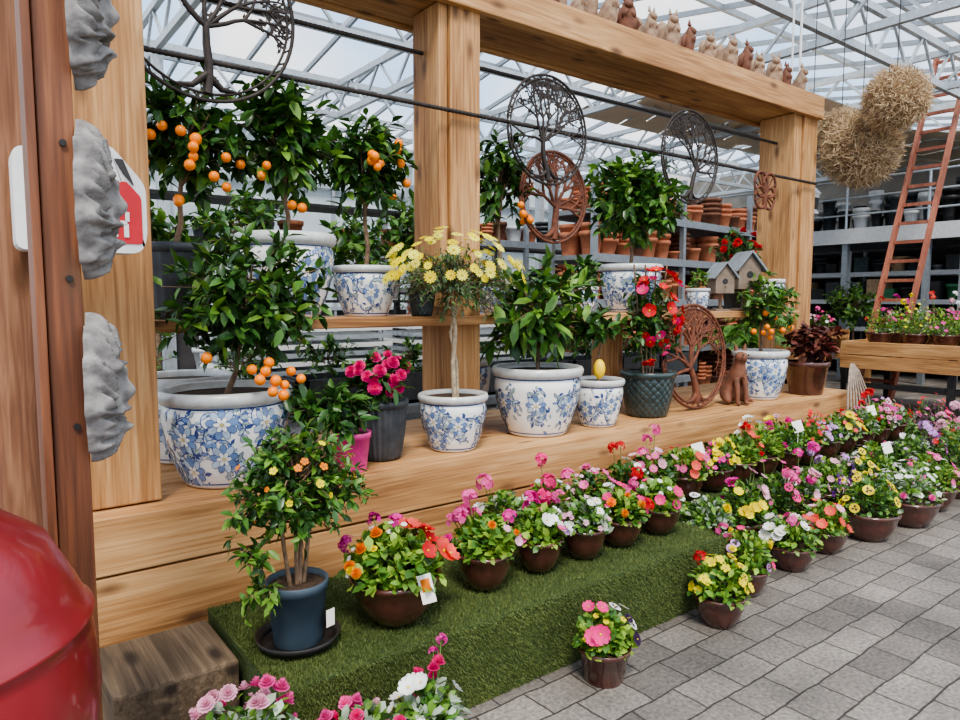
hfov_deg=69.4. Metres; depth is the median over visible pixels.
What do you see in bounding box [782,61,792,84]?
owl figurine
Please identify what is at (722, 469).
flower bowl
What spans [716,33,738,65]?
figurine
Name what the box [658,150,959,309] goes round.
wall
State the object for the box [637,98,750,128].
blind
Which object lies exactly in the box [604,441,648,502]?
flower bowl
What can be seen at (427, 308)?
potted herb
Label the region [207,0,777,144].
bar
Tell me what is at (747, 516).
flower bowl
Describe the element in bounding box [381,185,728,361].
pot rack
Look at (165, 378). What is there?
planter
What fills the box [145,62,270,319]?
tree
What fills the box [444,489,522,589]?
flower bowl
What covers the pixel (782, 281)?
planter
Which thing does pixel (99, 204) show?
stone sculpture
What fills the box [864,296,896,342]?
flower bowl
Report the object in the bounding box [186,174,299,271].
tree
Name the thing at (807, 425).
flower bowl
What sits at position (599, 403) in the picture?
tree
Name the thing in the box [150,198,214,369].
tree
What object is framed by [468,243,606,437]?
shrub
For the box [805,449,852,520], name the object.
flower bowl
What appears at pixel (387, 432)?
azalea
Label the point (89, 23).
plaque
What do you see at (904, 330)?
flower bowl
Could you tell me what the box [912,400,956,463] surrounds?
flower bowl
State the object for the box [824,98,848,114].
blind
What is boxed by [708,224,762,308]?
azalea
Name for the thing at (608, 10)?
figurine
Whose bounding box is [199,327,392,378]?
tray stack
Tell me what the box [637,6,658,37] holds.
figurine
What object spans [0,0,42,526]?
log post
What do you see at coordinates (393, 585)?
flower bowl
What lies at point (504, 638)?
step
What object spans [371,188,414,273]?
tree
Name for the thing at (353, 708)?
flower bowl
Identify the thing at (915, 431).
flower bowl
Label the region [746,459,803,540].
flower bowl
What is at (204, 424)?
tree
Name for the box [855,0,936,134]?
ball
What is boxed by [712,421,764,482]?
flower bowl
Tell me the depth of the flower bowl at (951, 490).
4.91 m
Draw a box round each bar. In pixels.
[144,46,816,184]
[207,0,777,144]
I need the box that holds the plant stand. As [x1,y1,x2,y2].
[775,329,849,389]
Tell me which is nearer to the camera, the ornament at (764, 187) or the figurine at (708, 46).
the figurine at (708, 46)
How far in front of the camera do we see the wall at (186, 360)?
16.07 m
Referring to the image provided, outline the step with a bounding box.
[207,439,911,719]
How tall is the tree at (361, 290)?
1.069 m
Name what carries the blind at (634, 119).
attached to the roof trusses
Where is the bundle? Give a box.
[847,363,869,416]
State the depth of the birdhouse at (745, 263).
5.41 m
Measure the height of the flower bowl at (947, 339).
0.730 m
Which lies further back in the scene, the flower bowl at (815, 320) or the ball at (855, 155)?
the flower bowl at (815, 320)
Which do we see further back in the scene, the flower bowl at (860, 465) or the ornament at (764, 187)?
the ornament at (764, 187)
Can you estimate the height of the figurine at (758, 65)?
0.250 m
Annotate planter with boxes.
[157,369,232,463]
[480,353,492,402]
[760,279,785,299]
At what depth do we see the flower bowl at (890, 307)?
11.77 m
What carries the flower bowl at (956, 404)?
on the floor
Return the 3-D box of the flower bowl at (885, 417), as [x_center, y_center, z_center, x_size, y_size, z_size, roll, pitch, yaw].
[3.254,0.458,5.709,0.310,0.450,0.311,-2,5,-25]
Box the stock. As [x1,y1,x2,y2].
[813,177,959,231]
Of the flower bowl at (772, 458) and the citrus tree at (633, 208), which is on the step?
the flower bowl at (772, 458)
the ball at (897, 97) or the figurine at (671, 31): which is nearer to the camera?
the figurine at (671, 31)
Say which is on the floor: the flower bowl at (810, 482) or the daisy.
the flower bowl at (810, 482)
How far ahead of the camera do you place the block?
2.27 m
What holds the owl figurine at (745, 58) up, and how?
on the frame
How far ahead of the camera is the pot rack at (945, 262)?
13.96 m
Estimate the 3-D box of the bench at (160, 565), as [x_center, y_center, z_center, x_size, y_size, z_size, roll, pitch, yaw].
[0.591,0.739,4.618,5.760,0.730,1.100,-4,6,-37]
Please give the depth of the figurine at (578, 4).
4.34 m
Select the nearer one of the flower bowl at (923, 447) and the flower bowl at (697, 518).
the flower bowl at (697, 518)
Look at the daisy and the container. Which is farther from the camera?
the daisy
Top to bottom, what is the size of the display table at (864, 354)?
0.930 m
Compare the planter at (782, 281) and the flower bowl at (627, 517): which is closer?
the flower bowl at (627, 517)
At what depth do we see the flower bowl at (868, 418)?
5.46 m
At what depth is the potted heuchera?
5.61 m
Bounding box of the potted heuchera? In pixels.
[781,321,847,395]
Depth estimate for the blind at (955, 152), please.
14.26 m
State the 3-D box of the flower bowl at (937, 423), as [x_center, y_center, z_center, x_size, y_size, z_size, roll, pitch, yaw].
[3.959,0.699,5.693,0.412,0.625,0.424,2,5,18]
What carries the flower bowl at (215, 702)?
on the floor
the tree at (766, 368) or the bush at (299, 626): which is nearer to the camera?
the bush at (299, 626)
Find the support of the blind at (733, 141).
attached to the roof trusses
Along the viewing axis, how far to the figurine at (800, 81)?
5.95 m
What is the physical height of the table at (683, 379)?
0.748 m
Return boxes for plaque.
[65,0,119,90]
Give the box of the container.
[0,508,101,719]
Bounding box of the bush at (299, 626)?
[220,417,378,657]
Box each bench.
[93,383,857,647]
[864,356,947,388]
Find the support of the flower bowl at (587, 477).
on the step
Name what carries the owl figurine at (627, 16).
on the frame
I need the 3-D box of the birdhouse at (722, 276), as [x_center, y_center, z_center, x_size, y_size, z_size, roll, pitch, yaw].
[1.851,-0.564,5.327,0.220,0.372,0.195,-1,5,-9]
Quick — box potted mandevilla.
[619,264,684,417]
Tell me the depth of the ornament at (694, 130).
4.88 m
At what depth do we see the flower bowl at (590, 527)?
3.13 m
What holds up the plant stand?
on the floor
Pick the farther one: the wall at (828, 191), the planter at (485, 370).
the wall at (828, 191)
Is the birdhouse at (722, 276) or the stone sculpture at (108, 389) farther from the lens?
the birdhouse at (722, 276)
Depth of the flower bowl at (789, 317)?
10.95 m
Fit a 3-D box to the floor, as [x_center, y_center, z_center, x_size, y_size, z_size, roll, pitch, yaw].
[-0.098,0.416,12.582,65.000,0.001,60.000,-4,6,-37]
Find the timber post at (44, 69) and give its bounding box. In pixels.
[14,0,102,719]
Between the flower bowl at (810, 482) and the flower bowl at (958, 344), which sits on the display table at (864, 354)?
the flower bowl at (958, 344)
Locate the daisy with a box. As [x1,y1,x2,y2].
[382,226,525,452]
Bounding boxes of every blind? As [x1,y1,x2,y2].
[584,106,718,139]
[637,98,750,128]
[700,135,759,154]
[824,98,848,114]
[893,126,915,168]
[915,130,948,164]
[948,131,959,165]
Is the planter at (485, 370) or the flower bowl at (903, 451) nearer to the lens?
the planter at (485, 370)
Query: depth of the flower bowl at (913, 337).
9.12 m
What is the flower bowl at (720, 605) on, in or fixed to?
on the floor
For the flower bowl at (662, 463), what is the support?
on the step
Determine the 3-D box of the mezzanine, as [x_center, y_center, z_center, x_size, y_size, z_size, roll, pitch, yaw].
[9.023,-1.507,12.957,3.040,3.767,8.600,-4,6,-37]
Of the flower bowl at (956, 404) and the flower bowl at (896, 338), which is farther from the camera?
the flower bowl at (896, 338)
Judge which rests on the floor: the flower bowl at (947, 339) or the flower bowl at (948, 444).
the flower bowl at (948, 444)
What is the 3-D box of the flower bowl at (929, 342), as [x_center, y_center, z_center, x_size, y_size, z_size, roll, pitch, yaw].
[6.060,-0.455,9.459,0.408,0.504,0.422,-1,5,-8]
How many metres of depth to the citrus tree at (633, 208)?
4.69 m
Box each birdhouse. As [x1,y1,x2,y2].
[704,262,739,310]
[729,250,767,310]
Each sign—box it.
[8,145,146,254]
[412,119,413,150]
[668,132,691,199]
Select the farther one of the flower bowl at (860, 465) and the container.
the flower bowl at (860, 465)
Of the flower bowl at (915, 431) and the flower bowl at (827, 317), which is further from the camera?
the flower bowl at (827, 317)
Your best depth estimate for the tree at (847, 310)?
12.46 m
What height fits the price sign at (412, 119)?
1.400 m
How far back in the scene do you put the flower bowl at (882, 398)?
7.14 m
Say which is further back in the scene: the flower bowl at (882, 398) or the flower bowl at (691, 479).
the flower bowl at (882, 398)
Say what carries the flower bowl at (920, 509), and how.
on the floor
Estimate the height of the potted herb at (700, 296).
0.327 m
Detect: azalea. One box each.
[340,347,417,461]
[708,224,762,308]
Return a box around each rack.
[149,189,417,368]
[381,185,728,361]
[547,159,786,387]
[792,248,959,380]
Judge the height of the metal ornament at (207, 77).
0.775 m
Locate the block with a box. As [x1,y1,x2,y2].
[100,620,239,719]
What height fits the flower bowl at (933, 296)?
0.745 m
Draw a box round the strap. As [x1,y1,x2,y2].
[791,0,803,84]
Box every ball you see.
[817,0,861,148]
[817,0,908,192]
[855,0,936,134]
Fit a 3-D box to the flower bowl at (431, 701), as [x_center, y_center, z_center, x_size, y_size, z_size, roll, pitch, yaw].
[-0.160,1.102,2.180,0.266,0.427,0.260,4,6,36]
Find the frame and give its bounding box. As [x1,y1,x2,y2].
[71,0,824,509]
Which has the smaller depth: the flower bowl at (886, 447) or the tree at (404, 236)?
the flower bowl at (886, 447)
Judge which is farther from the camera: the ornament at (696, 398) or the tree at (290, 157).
the ornament at (696, 398)
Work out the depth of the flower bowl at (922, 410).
6.81 m
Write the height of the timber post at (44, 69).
4.200 m
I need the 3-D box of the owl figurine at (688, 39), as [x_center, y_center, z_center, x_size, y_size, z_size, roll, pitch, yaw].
[1.475,-2.333,5.074,0.188,0.279,0.187,-2,5,-22]
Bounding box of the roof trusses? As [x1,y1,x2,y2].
[142,0,959,369]
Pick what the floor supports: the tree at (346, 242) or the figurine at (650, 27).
the tree at (346, 242)
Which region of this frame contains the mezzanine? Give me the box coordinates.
[718,165,959,384]
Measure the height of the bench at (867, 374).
0.620 m
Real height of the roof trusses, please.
6.345 m
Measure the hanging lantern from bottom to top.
2.200 m
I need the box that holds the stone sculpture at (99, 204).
[73,119,127,279]
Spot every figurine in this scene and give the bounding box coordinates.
[559,0,586,10]
[585,0,619,22]
[617,0,640,29]
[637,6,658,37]
[658,9,680,44]
[680,19,696,49]
[698,30,716,58]
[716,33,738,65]
[725,39,753,69]
[750,50,764,75]
[765,52,782,81]
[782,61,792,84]
[782,62,808,89]
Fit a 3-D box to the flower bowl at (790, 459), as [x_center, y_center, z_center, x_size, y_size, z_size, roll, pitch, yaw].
[2.125,0.570,4.843,0.351,0.375,0.318,-2,5,-26]
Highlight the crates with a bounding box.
[156,320,698,415]
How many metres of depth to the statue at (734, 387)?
5.07 m
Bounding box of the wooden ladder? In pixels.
[859,58,959,401]
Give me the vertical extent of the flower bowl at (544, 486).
0.409 m
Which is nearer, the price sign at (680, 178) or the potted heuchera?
the potted heuchera
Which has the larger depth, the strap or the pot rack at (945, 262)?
the pot rack at (945, 262)
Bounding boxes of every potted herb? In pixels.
[407,269,434,315]
[569,254,604,312]
[685,267,710,310]
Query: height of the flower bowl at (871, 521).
0.486 m
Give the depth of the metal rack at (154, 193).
7.22 m
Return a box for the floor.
[289,368,959,719]
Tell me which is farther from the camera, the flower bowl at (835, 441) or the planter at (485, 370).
the flower bowl at (835, 441)
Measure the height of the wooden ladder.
5.544 m
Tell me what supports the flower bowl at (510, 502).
on the step
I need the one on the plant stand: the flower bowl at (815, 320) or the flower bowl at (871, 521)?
the flower bowl at (815, 320)
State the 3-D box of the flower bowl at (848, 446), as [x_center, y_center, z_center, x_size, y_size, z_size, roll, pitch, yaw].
[2.796,0.546,5.364,0.327,0.332,0.353,-4,6,-37]
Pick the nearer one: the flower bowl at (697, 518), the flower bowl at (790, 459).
the flower bowl at (697, 518)
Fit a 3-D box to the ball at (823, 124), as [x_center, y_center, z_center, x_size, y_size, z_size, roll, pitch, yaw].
[3.501,-2.827,6.657,0.508,1.755,0.511,2,5,25]
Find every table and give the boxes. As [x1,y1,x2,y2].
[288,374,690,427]
[840,339,959,418]
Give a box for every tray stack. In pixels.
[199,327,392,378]
[383,324,532,419]
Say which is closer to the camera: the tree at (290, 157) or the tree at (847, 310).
the tree at (290, 157)
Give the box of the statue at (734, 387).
[719,343,753,405]
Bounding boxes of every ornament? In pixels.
[144,0,294,103]
[506,73,586,185]
[519,150,586,243]
[661,109,717,204]
[661,304,725,408]
[753,170,776,210]
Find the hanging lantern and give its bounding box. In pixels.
[814,0,820,214]
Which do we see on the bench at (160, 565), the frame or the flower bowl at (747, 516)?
the frame
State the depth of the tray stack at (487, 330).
6.18 m
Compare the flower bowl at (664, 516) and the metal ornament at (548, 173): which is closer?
the flower bowl at (664, 516)
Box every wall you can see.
[146,109,608,369]
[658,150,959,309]
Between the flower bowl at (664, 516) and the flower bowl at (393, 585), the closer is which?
the flower bowl at (393, 585)
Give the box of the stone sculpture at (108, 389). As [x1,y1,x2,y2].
[82,312,135,461]
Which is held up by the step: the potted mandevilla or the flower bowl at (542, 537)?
the flower bowl at (542, 537)
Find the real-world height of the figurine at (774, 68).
0.277 m
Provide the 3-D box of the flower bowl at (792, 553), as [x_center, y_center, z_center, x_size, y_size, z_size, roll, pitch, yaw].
[1.729,0.994,3.889,0.334,0.349,0.316,1,5,6]
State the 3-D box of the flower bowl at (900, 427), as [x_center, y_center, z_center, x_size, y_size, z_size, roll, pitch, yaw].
[3.491,0.513,5.888,0.323,0.308,0.330,-4,6,-37]
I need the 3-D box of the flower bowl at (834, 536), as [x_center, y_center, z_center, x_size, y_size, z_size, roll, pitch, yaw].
[2.062,0.991,4.147,0.337,0.310,0.320,-4,6,-37]
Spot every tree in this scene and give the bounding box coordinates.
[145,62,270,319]
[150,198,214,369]
[153,217,338,488]
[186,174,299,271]
[215,68,357,317]
[315,107,417,315]
[318,206,413,297]
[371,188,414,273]
[480,127,541,313]
[569,302,627,427]
[576,148,691,311]
[731,270,801,399]
[819,278,882,382]
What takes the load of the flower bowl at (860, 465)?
on the floor
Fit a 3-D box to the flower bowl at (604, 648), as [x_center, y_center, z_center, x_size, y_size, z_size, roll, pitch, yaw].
[0.496,1.099,2.747,0.277,0.336,0.261,-4,6,-37]
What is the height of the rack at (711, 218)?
3.000 m
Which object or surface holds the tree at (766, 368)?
on the bench at (160, 565)
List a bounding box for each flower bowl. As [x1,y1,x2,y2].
[189,673,305,719]
[318,693,406,719]
[336,511,460,626]
[387,633,471,719]
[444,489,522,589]
[474,473,530,541]
[501,490,572,571]
[521,452,573,518]
[551,468,613,558]
[565,463,615,509]
[572,600,640,688]
[598,481,654,545]
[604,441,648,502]
[623,476,689,533]
[624,424,678,498]
[652,442,712,498]
[680,492,737,552]
[687,437,740,490]
[687,550,753,629]
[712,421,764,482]
[714,466,771,557]
[715,523,776,597]
[734,414,787,475]
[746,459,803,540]
[758,512,823,571]
[762,414,808,469]
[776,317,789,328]
[779,441,830,514]
[783,409,829,463]
[800,498,853,554]
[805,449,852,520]
[808,416,848,458]
[810,306,821,327]
[818,310,835,331]
[824,410,867,452]
[828,448,879,500]
[831,460,902,541]
[839,404,881,448]
[850,439,897,502]
[858,388,896,443]
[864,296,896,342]
[867,397,900,412]
[871,441,917,489]
[874,459,947,527]
[875,403,913,439]
[876,307,894,330]
[880,293,912,343]
[889,308,921,331]
[892,420,937,474]
[895,401,929,454]
[899,293,932,344]
[901,451,959,511]
[905,308,940,344]
[906,393,951,440]
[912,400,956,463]
[926,291,954,333]
[927,429,959,498]
[928,291,959,345]
[932,401,959,454]
[932,419,959,464]
[943,308,959,345]
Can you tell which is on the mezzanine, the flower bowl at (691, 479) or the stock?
the stock
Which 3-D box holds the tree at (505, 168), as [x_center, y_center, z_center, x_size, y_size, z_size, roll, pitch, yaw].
[0.102,-0.832,4.123,0.470,1.114,0.517,2,6,26]
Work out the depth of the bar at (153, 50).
3.49 m
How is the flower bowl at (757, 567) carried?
on the floor
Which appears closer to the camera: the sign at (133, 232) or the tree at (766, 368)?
the sign at (133, 232)
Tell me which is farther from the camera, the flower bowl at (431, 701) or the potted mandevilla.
the potted mandevilla
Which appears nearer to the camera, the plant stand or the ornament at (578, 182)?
the ornament at (578, 182)

